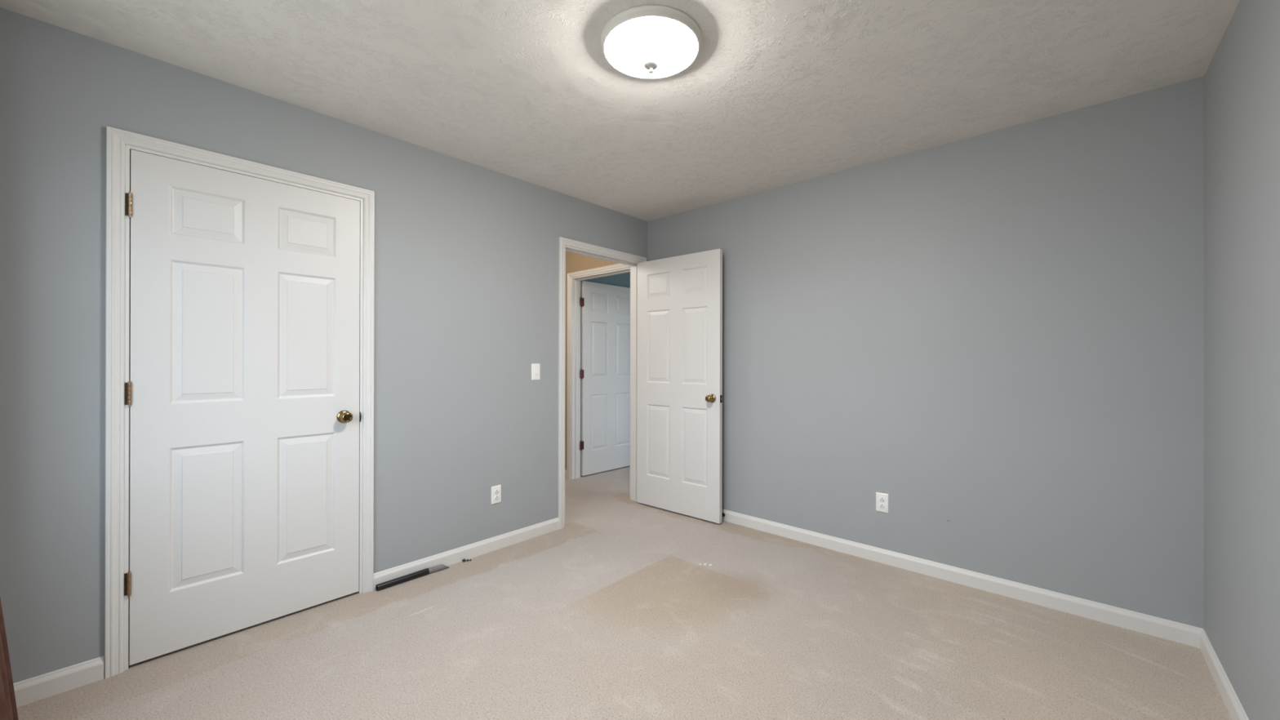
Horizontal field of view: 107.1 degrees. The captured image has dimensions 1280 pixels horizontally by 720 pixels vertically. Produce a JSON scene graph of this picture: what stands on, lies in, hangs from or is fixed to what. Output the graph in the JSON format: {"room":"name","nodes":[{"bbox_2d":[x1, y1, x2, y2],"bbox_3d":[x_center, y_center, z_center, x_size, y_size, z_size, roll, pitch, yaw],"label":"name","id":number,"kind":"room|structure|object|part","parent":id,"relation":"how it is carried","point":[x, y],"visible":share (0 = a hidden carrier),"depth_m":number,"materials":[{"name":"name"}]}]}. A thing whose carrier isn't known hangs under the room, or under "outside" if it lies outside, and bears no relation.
{"room":"empty bedroom","nodes":[
{"label":"empty bedroom","id":0,"kind":"room"},
{"bbox_2d":[0,7,647,683],"bbox_3d":[-1.181,0.001,2.861,0.115,2.440,3.575,0,0,42],"label":"wall","id":1,"kind":"structure","parent":0,"point":[466,259],"depth_m":2.13,"materials":[{"name":"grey paint"}]},
{"bbox_2d":[13,656,103,707],"bbox_3d":[-2.158,1.177,1.695,0.013,0.083,0.310,0,0,42],"label":"baseboard","id":2,"kind":"structure","parent":1,"relation":"attached to","point":[42,686],"depth_m":1.73,"materials":[{"name":"white paint"}]},
{"bbox_2d":[104,125,374,679],"bbox_3d":[-1.780,0.163,2.203,0.149,2.114,0.942,0,0,42],"label":"door frame","id":3,"kind":"structure","parent":1,"relation":"attached to","point":[119,143],"depth_m":1.86,"materials":[{"name":"white paint"}]},
{"bbox_2d":[124,149,359,665],"bbox_3d":[-1.756,0.188,2.171,0.153,2.036,0.829,0,0,42],"label":"door","id":4,"kind":"structure","parent":1,"relation":"in","point":[242,392],"depth_m":2.11,"materials":[{"name":"white paint"}]},
{"bbox_3d":[-1.485,0.289,2.389,0.046,0.054,0.054,0,0,42],"label":"knob","id":5,"kind":"part","parent":4,"relation":"part of","materials":[{"name":"gold metal"}]},
{"bbox_2d":[373,517,559,590],"bbox_3d":[-1.003,1.180,2.964,0.013,0.083,1.232,0,0,42],"label":"baseboard","id":6,"kind":"structure","parent":1,"relation":"attached to","point":[454,556],"depth_m":2.91,"materials":[{"name":"white paint"}]},
{"bbox_2d":[491,484,501,504],"bbox_3d":[-0.927,0.869,3.050,0.009,0.114,0.070,0,0,42],"label":"wall outlet","id":7,"kind":"object","parent":1,"relation":"attached to","point":[495,490],"visible":1,"depth_m":3.05,"materials":[{"name":"white plastic"}]},
{"bbox_2d":[531,363,540,380],"bbox_3d":[-0.717,0.083,3.272,0.018,0.114,0.070,0,0,42],"label":"light switch","id":8,"kind":"object","parent":1,"relation":"attached to","point":[535,368],"visible":1,"depth_m":3.27,"materials":[{"name":"white plastic"}]},
{"bbox_2d":[558,236,646,528],"bbox_3d":[-0.616,0.166,4.195,1.107,2.114,1.105,0,0,42],"label":"door frame","id":9,"kind":"structure","parent":1,"relation":"attached to","point":[571,246],"depth_m":4.13,"materials":[{"name":"white paint"}]},
{"bbox_2d":[636,248,722,523],"bbox_3d":[0.293,0.193,3.776,0.842,2.036,0.164,0,0,41],"label":"door","id":10,"kind":"structure","parent":9,"relation":"attached to","point":[679,343],"depth_m":3.73,"materials":[{"name":"white paint"}]},
{"bbox_3d":[0.514,0.287,3.510,0.054,0.054,0.052,0,0,41],"label":"knob","id":11,"kind":"part","parent":10,"relation":"part of","materials":[{"name":"gold metal"}]},
{"bbox_2d":[580,271,630,407],"bbox_3d":[0.330,0.006,6.144,0.115,2.440,3.085,0,0,42],"label":"wall","id":12,"kind":"structure","parent":0,"point":[623,280],"depth_m":5.34,"materials":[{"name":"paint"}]},
{"bbox_2d":[580,280,630,475],"bbox_3d":[-0.312,0.193,5.196,0.100,2.036,0.849,0,0,45],"label":"door","id":13,"kind":"structure","parent":12,"relation":"in","point":[605,371],"depth_m":5.15,"materials":[{"name":"white paint"}]},
{"bbox_2d":[0,0,1239,221],"bbox_3d":[0.726,-1.239,3.410,4.965,0.050,7.200,0,0,42],"label":"ceiling","id":14,"kind":"structure","parent":0,"point":[775,94],"depth_m":1.99,"materials":[{"name":"paint"}]},
{"bbox_2d":[600,4,702,78],"bbox_3d":[0.042,-1.155,1.808,0.385,0.123,0.385,0,0,42],"label":"ceiling light","id":15,"kind":"object","parent":14,"relation":"attached to","point":[646,41],"visible":1,"depth_m":1.73,"materials":[{"name":"white glass"}]},
{"bbox_2d":[17,465,1231,719],"bbox_3d":[0.721,1.251,3.409,4.965,0.050,7.200,0,0,42],"label":"floor","id":16,"kind":"structure","parent":0,"point":[612,613],"depth_m":2.00,"materials":[{"name":"beige carpet"}]},
{"bbox_2d":[375,564,448,591],"bbox_3d":[-1.260,1.204,2.641,0.035,0.034,0.389,0,0,42],"label":"wand","id":17,"kind":"object","parent":16,"relation":"on","point":[425,571],"visible":1,"depth_m":2.61,"materials":[{"name":"black plastic"}]},
{"bbox_2d":[564,75,1204,628],"bbox_3d":[0.761,0.006,3.588,4.780,2.440,0.115,0,0,42],"label":"wall","id":18,"kind":"structure","parent":0,"point":[997,335],"depth_m":2.50,"materials":[{"name":"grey paint"}]},
{"bbox_2d":[875,492,888,513],"bbox_3d":[1.466,0.864,2.861,0.070,0.114,0.009,0,0,42],"label":"wall outlet","id":19,"kind":"object","parent":18,"relation":"attached to","point":[882,499],"visible":1,"depth_m":2.86,"materials":[{"name":"white plastic"}]},
{"bbox_2d":[879,503,884,508],"bbox_3d":[1.464,0.884,2.859,0.034,0.028,0.003,0,0,42],"label":"receptacle","id":20,"kind":"object","parent":19,"relation":"attached to","point":[881,505],"depth_m":2.86,"materials":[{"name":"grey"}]},
{"bbox_2d":[879,497,884,502],"bbox_3d":[1.465,0.845,2.859,0.034,0.028,0.003,0,0,42],"label":"receptacle","id":21,"kind":"object","parent":19,"relation":"attached to","point":[881,499],"depth_m":2.86,"materials":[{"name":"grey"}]},
{"bbox_2d":[721,508,1202,648],"bbox_3d":[1.228,1.185,3.074,3.165,0.083,0.013,0,0,42],"label":"baseboard","id":22,"kind":"structure","parent":18,"relation":"attached to","point":[1174,631],"depth_m":2.49,"materials":[{"name":"white paint"}]},
{"bbox_2d":[1203,0,1279,719],"bbox_3d":[1.245,0.005,0.654,0.115,2.440,3.575,0,0,42],"label":"wall","id":23,"kind":"structure","parent":0,"point":[1242,614],"depth_m":1.55,"materials":[{"name":"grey paint"}]},
{"bbox_2d":[1199,628,1248,719],"bbox_3d":[1.234,1.183,0.739,0.013,0.083,3.460,0,0,42],"label":"baseboard","id":24,"kind":"structure","parent":23,"relation":"attached to","point":[1232,702],"depth_m":1.73,"materials":[{"name":"white paint"}]},
{"bbox_3d":[-1.278,-0.980,0.726,2.565,0.060,0.052,0,0,42],"label":"curtain rod","id":25,"kind":"object","parent":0,"visible":0},
{"bbox_2d":[0,598,17,719],"bbox_3d":[-2.032,0.121,1.466,0.206,2.184,0.116,0,0,42],"label":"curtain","id":26,"kind":"object","parent":25,"relation":"hanging from","point":[8,709],"visible":1,"depth_m":1.51,"materials":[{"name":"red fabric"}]}
]}

